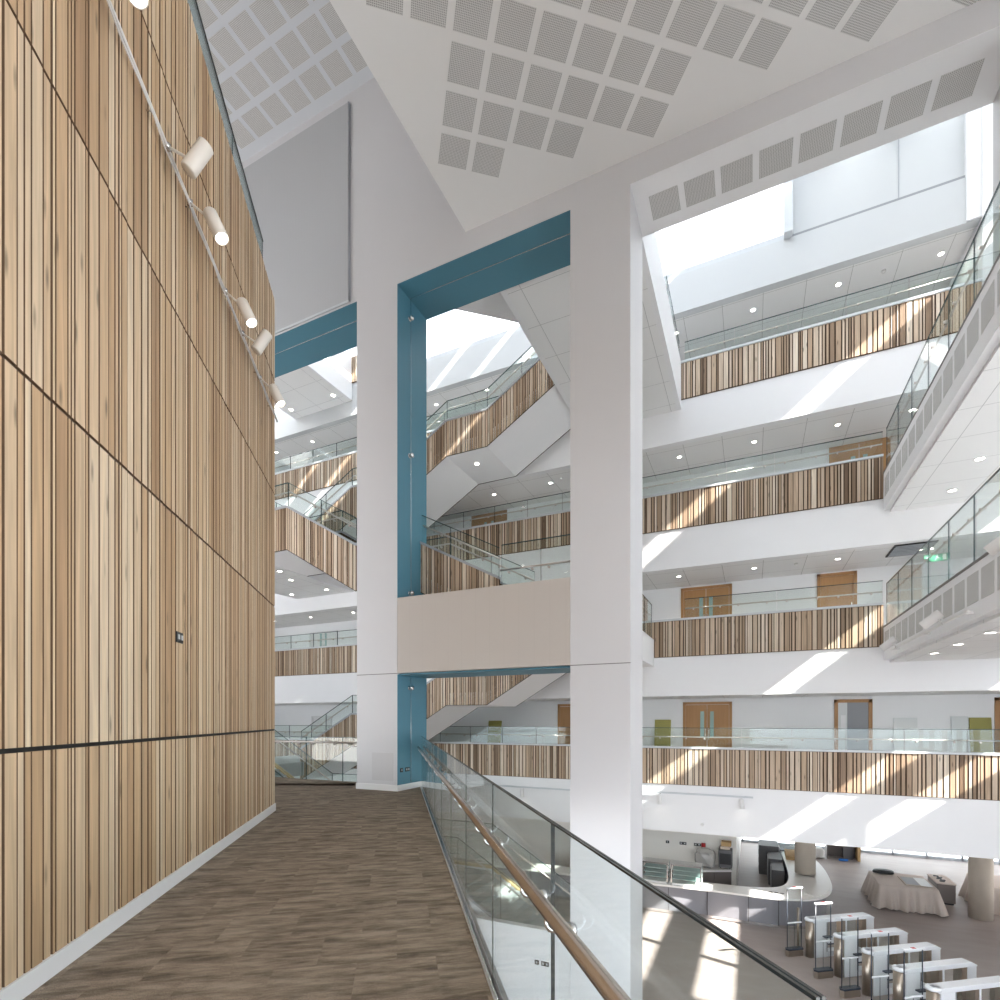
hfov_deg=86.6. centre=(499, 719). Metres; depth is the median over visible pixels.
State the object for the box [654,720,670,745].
leaning board
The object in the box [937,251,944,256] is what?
recessed light
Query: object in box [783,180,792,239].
trim
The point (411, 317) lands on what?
clamp
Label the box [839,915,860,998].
barrier
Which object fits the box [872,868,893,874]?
garment
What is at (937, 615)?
spotlight
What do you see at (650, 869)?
glass shelf
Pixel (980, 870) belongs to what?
column round
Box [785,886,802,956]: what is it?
stand
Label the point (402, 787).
baseboard
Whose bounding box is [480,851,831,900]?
countertop
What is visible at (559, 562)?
glass balustrade
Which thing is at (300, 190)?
wall panel
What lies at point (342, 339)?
trim
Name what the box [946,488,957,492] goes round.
recessed light
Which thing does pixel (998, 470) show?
glass balustrade
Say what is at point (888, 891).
draped table
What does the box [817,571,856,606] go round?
door
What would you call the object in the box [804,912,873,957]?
gate
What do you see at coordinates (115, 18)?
track
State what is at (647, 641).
wall
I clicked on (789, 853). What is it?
cardboard sheet
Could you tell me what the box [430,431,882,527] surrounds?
glass balustrade
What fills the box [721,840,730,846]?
cardboard box
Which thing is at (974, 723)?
leaning board
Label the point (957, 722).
leaning board
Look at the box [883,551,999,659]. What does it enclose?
wall
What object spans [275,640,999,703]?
wall
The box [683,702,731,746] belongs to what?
door
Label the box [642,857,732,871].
countertop
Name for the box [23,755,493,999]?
floor
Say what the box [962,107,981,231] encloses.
trim
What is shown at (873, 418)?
ceiling
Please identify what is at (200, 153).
spotlight
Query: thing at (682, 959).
floor
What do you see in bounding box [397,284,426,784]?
column
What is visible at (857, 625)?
wall
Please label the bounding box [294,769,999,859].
wall
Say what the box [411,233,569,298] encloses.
track
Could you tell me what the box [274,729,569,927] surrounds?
staircase
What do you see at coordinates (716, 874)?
countertop
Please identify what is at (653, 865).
glass shelf
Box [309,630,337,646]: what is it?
window
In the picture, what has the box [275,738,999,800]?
wall
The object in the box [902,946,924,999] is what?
stand
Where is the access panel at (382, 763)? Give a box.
[372,752,393,780]
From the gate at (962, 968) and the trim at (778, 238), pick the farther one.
the trim at (778, 238)
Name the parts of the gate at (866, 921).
panel, post, post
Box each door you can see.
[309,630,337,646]
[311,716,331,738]
[471,510,506,526]
[558,704,569,743]
[681,583,731,617]
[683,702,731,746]
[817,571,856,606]
[829,437,890,480]
[834,699,872,749]
[994,697,999,752]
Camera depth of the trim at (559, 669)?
11.01 m
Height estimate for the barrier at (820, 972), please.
1.790 m
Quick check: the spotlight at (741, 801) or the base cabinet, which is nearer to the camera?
the spotlight at (741, 801)
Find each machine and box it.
[695,847,715,867]
[718,846,732,868]
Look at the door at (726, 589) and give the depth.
18.57 m
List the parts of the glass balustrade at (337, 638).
handrail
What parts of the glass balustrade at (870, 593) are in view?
handrail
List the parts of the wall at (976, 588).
perforated panel, perforated panel, perforated panel, perforated panel, perforated panel, perforated panel, perforated panel, perforated panel, perforated panel, perforated panel, perforated panel, perforated panel, perforated panel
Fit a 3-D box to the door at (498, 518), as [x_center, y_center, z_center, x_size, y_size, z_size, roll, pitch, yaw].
[-0.465,-7.550,22.204,1.640,2.200,0.080,0,0,25]
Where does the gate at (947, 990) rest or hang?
on the floor at (682, 959)
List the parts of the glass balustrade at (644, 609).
glass panel, glass panel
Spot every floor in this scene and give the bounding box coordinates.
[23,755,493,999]
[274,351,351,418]
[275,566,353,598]
[452,842,999,999]
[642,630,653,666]
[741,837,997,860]
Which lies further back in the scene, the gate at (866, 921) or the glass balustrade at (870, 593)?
the glass balustrade at (870, 593)
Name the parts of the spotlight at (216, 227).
arm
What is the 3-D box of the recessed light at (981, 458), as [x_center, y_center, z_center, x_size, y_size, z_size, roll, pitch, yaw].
[10.256,-5.580,11.349,0.233,0.016,0.233,0,0,25]
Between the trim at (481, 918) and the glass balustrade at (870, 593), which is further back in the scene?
the glass balustrade at (870, 593)
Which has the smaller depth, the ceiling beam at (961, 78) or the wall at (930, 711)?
the ceiling beam at (961, 78)
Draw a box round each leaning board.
[487,721,501,742]
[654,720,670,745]
[893,718,918,750]
[950,716,969,751]
[969,718,992,752]
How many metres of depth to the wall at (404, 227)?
11.00 m
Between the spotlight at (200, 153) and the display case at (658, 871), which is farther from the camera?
the display case at (658, 871)
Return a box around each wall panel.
[238,101,350,333]
[397,577,569,673]
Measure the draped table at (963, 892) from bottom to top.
0.850 m
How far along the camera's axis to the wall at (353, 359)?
22.10 m
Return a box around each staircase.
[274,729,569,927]
[275,482,534,594]
[300,673,565,778]
[304,346,569,537]
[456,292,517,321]
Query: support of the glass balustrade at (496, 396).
on the wall at (911, 320)
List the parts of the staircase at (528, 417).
edge trim, edge trim, glass panel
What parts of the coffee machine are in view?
panel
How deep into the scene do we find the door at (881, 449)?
16.60 m
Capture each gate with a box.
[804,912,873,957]
[833,927,907,977]
[861,942,940,996]
[891,958,976,999]
[924,976,999,999]
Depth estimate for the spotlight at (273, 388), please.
7.89 m
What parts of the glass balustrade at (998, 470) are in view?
glass panel, glass panel, glass panel, glass panel, handrail, glass panel, glass panel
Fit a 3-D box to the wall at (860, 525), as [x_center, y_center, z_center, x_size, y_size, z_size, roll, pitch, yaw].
[2.538,-5.450,18.177,37.000,1.400,0.220,0,0,25]
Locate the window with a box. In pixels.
[741,837,999,864]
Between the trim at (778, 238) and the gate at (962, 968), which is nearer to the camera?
the gate at (962, 968)
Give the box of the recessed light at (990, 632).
[982,631,998,633]
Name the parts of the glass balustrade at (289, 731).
handrail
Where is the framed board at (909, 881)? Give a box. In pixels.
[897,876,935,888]
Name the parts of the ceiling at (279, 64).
perforated panel, perforated panel, perforated panel, perforated panel, perforated panel, perforated panel, perforated panel, perforated panel, perforated panel, perforated panel, perforated panel, perforated panel, perforated panel, perforated panel, perforated panel, perforated panel, perforated panel, perforated panel, perforated panel, perforated panel, perforated panel, perforated panel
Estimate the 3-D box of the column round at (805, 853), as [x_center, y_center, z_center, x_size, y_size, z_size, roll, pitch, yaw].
[10.304,4.332,17.934,0.620,1.663,0.620,0,0,25]
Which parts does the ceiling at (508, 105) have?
perforated panel, perforated panel, perforated panel, perforated panel, perforated panel, perforated panel, perforated panel, perforated panel, perforated panel, perforated panel, perforated panel, perforated panel, perforated panel, perforated panel, perforated panel, perforated panel, perforated panel, perforated panel, perforated panel, perforated panel, perforated panel, perforated panel, perforated panel, perforated panel, perforated panel, perforated panel, perforated panel, perforated panel, perforated panel, perforated panel, perforated panel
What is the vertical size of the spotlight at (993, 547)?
0.307 m
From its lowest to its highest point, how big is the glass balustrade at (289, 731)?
0.592 m
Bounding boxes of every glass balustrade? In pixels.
[193,0,262,257]
[275,396,497,468]
[275,629,356,646]
[275,725,999,752]
[275,736,356,781]
[417,736,825,999]
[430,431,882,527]
[500,534,569,573]
[642,594,651,637]
[657,231,678,341]
[685,257,977,352]
[685,580,882,609]
[886,182,999,465]
[886,468,999,623]
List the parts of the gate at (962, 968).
panel, post, post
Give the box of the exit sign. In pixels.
[923,549,949,561]
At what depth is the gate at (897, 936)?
12.74 m
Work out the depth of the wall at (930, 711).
17.87 m
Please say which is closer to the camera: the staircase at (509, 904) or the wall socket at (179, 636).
the wall socket at (179, 636)
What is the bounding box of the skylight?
[275,184,782,409]
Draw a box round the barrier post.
[797,907,798,945]
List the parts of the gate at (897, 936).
panel, post, post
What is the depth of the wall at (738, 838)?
21.77 m
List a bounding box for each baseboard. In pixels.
[0,803,275,999]
[356,781,420,791]
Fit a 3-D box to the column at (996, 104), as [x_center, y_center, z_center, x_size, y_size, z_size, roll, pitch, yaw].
[7.860,-8.060,7.372,1.200,2.820,1.140,0,0,25]
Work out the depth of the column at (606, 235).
9.62 m
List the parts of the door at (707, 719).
vision panel, vision panel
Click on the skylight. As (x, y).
(756, 218)
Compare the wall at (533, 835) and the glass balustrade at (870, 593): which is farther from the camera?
the wall at (533, 835)
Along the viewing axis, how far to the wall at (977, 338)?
9.49 m
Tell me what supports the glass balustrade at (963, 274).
on the wall at (911, 320)
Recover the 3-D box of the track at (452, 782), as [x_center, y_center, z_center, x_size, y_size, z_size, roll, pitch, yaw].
[-0.873,2.375,19.619,7.600,0.050,0.100,0,0,25]
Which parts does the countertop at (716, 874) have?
door, door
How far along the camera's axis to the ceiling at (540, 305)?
13.26 m
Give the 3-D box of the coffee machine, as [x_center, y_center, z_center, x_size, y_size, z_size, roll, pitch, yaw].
[7.933,4.814,18.675,0.440,0.769,0.455,0,0,25]
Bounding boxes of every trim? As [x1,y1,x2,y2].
[275,235,782,413]
[275,302,356,377]
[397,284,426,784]
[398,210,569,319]
[399,666,569,678]
[475,915,549,932]
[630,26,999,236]
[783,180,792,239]
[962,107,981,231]
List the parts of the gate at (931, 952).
panel, post, post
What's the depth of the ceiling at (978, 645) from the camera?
11.20 m
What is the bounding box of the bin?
[842,846,852,859]
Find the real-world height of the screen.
1.550 m
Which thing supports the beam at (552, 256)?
attached to the wall at (404, 227)
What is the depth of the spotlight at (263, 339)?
6.99 m
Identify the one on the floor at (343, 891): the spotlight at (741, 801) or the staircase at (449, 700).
the staircase at (449, 700)
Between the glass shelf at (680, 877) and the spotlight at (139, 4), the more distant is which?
the glass shelf at (680, 877)
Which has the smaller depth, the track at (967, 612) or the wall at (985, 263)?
the track at (967, 612)
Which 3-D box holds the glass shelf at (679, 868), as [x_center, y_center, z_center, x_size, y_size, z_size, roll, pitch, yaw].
[5.927,4.737,16.851,0.840,0.015,0.470,0,0,25]
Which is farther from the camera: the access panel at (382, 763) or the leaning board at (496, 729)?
the leaning board at (496, 729)
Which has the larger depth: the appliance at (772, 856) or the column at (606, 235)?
the appliance at (772, 856)
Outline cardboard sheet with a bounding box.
[784,849,794,859]
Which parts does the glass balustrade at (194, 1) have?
glass panel, glass panel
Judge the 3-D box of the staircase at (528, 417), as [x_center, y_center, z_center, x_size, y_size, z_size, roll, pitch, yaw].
[-2.395,-8.710,18.615,10.130,5.904,2.290,0,0,25]
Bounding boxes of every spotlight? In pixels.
[129,0,148,9]
[164,136,213,178]
[187,198,228,245]
[223,288,257,327]
[241,329,272,354]
[258,375,284,407]
[520,788,523,796]
[657,793,661,803]
[739,798,744,808]
[879,636,897,650]
[919,610,943,628]
[983,535,999,555]
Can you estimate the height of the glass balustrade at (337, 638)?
0.612 m
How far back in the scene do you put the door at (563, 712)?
20.81 m
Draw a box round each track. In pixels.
[106,0,277,421]
[275,320,356,353]
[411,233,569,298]
[452,782,569,790]
[642,790,752,798]
[890,610,973,649]
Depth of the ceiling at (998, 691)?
16.25 m
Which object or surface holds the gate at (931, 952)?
on the floor at (682, 959)
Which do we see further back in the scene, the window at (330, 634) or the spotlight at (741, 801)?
the window at (330, 634)
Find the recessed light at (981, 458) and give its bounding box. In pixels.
[973,456,986,461]
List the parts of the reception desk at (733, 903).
kick plate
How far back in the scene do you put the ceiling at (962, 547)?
16.54 m
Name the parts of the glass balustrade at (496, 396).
handrail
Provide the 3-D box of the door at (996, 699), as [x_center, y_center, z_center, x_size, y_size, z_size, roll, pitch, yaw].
[14.658,0.450,15.027,1.000,2.200,0.080,0,0,25]
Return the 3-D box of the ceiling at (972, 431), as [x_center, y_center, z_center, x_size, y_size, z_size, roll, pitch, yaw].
[8.472,-6.020,6.715,2.850,0.860,15.398,0,0,25]
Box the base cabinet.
[927,874,956,905]
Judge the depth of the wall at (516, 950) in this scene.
11.07 m
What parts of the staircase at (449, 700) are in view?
handrail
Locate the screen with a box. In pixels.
[825,845,860,861]
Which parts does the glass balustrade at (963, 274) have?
glass panel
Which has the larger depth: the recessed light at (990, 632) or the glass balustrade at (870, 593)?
the glass balustrade at (870, 593)
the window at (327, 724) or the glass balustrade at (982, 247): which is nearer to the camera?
the glass balustrade at (982, 247)
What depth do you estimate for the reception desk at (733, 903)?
16.39 m
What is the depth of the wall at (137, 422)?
4.02 m
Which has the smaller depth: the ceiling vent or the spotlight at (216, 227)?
the spotlight at (216, 227)
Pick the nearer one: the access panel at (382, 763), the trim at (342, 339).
the access panel at (382, 763)
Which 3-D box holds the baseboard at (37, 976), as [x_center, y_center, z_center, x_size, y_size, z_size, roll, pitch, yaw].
[-2.701,1.488,3.089,0.050,0.125,12.268,0,0,-11]
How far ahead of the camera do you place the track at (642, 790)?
16.25 m
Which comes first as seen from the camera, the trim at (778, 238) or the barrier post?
the barrier post
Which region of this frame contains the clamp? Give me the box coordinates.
[408,315,413,320]
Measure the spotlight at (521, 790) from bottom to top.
0.358 m
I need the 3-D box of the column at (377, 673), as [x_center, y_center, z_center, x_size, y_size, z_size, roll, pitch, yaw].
[-2.489,-1.660,12.283,1.112,15.620,1.142,0,0,25]
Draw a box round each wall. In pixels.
[0,0,274,989]
[236,0,999,335]
[274,278,981,499]
[274,287,999,752]
[274,492,999,616]
[275,177,980,442]
[275,333,956,519]
[275,602,883,675]
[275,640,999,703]
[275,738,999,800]
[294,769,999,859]
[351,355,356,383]
[427,454,883,559]
[450,812,736,885]
[477,920,569,999]
[737,837,740,880]
[792,114,964,236]
[883,253,999,509]
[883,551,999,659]
[948,103,992,286]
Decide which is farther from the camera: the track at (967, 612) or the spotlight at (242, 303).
the track at (967, 612)
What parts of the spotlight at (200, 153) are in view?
arm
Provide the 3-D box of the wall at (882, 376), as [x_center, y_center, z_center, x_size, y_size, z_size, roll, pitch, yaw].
[-0.940,-9.425,19.828,29.300,1.450,0.220,0,0,25]
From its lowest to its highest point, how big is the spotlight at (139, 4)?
0.324 m
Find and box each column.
[357,284,400,784]
[570,184,641,999]
[993,87,999,263]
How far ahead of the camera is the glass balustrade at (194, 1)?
6.70 m
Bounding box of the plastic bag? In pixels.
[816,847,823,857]
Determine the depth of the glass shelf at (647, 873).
17.22 m
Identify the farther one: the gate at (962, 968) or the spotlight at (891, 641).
the spotlight at (891, 641)
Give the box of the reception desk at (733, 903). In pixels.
[480,849,831,928]
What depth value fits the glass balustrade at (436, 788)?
2.04 m
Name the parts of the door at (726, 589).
vision panel, vision panel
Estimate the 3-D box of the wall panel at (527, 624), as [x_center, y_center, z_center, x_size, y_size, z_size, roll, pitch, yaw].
[-0.399,-1.835,10.821,3.901,1.630,0.310,0,0,25]
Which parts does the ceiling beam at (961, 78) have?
perforated panel, perforated panel, perforated panel, perforated panel, perforated panel, perforated panel, perforated panel, perforated panel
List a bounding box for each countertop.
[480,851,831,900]
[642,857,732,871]
[642,857,732,884]
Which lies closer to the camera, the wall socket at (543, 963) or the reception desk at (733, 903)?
the wall socket at (543, 963)
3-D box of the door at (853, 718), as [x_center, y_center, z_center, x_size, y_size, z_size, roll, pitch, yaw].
[11.117,0.450,16.718,1.010,2.200,0.060,0,0,25]
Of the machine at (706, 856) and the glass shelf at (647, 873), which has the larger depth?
the machine at (706, 856)
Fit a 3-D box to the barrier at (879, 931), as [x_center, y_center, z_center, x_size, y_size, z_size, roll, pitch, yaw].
[7.850,5.255,10.968,0.510,1.790,0.150,0,0,-11]
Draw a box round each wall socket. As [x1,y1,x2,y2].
[176,631,182,643]
[541,961,548,966]
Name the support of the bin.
on the floor at (682, 959)
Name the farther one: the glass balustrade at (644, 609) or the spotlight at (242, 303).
the glass balustrade at (644, 609)
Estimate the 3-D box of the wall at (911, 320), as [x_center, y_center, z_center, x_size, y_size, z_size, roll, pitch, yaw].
[-0.986,-10.572,19.789,29.250,1.195,0.230,0,0,25]
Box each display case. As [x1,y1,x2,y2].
[643,857,669,883]
[671,860,702,887]
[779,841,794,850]
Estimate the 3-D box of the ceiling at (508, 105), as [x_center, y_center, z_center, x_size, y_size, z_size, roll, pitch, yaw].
[1.814,-10.078,-0.527,14.270,0.304,18.603,0,0,25]
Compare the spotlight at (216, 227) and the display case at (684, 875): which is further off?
the display case at (684, 875)
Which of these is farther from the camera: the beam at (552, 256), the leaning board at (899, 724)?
the leaning board at (899, 724)
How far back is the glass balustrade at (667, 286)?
14.22 m
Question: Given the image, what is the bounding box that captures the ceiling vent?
[885,540,938,557]
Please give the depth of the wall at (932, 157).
14.44 m
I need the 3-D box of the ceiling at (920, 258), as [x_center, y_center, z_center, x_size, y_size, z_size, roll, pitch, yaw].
[-0.397,-12.880,20.971,29.300,0.100,2.250,0,0,25]
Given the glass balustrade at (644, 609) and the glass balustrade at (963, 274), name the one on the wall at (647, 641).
the glass balustrade at (644, 609)
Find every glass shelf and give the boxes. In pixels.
[644,863,668,868]
[644,867,668,873]
[644,871,668,877]
[672,866,699,872]
[672,870,701,877]
[672,875,699,881]
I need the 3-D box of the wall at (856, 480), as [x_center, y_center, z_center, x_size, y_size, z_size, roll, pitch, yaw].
[-1.912,-6.572,20.228,27.200,1.195,0.230,0,0,25]
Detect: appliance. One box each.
[758,839,778,874]
[767,851,782,884]
[770,862,783,886]
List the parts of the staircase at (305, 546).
glass panel, edge trim, handrail, handrail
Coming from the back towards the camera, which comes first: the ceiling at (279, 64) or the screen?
the screen
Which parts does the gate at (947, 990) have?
panel, post, post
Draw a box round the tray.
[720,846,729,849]
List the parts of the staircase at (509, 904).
glass panel, handrail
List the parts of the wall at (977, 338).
perforated panel, perforated panel, perforated panel, perforated panel, perforated panel, perforated panel, perforated panel, perforated panel, perforated panel, perforated panel, perforated panel, perforated panel, perforated panel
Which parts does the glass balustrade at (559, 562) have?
handrail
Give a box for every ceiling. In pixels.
[187,0,373,165]
[275,228,974,472]
[275,533,999,627]
[275,690,999,705]
[329,0,979,231]
[437,393,924,521]
[501,233,680,417]
[890,343,999,511]
[890,613,999,661]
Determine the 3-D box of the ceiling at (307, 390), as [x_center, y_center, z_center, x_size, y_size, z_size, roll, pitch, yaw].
[-9.171,-14.249,19.626,3.208,1.802,7.198,0,0,25]
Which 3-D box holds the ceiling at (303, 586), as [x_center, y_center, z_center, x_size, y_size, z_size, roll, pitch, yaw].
[-9.081,-6.199,19.584,3.208,1.702,7.198,0,0,25]
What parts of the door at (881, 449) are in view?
frame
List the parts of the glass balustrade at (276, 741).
handrail, glass panel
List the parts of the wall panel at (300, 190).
trim, edge trim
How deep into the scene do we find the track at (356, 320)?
13.12 m
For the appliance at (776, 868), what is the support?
on the floor at (682, 959)
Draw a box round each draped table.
[860,871,948,916]
[958,873,999,915]
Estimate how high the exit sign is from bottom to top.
0.320 m
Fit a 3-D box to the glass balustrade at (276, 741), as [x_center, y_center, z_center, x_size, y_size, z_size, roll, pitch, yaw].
[-6.214,0.993,14.417,7.410,1.112,0.103,0,0,25]
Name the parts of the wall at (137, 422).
timber panel, timber panel, timber panel, timber panel, timber panel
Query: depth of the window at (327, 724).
26.20 m
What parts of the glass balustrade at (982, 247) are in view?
glass panel, glass panel, glass panel, glass panel, glass panel, glass panel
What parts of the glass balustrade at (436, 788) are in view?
glass panel, glass panel, glass panel, glass panel, glass panel, glass panel, carpet trim, handrail, glass panel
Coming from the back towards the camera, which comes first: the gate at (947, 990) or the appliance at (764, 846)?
the appliance at (764, 846)
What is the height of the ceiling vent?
0.049 m
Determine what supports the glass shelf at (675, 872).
attached to the display case at (684, 875)
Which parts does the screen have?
panel, panel, panel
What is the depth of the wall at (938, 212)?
15.54 m
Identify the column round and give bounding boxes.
[795,842,815,875]
[968,857,993,921]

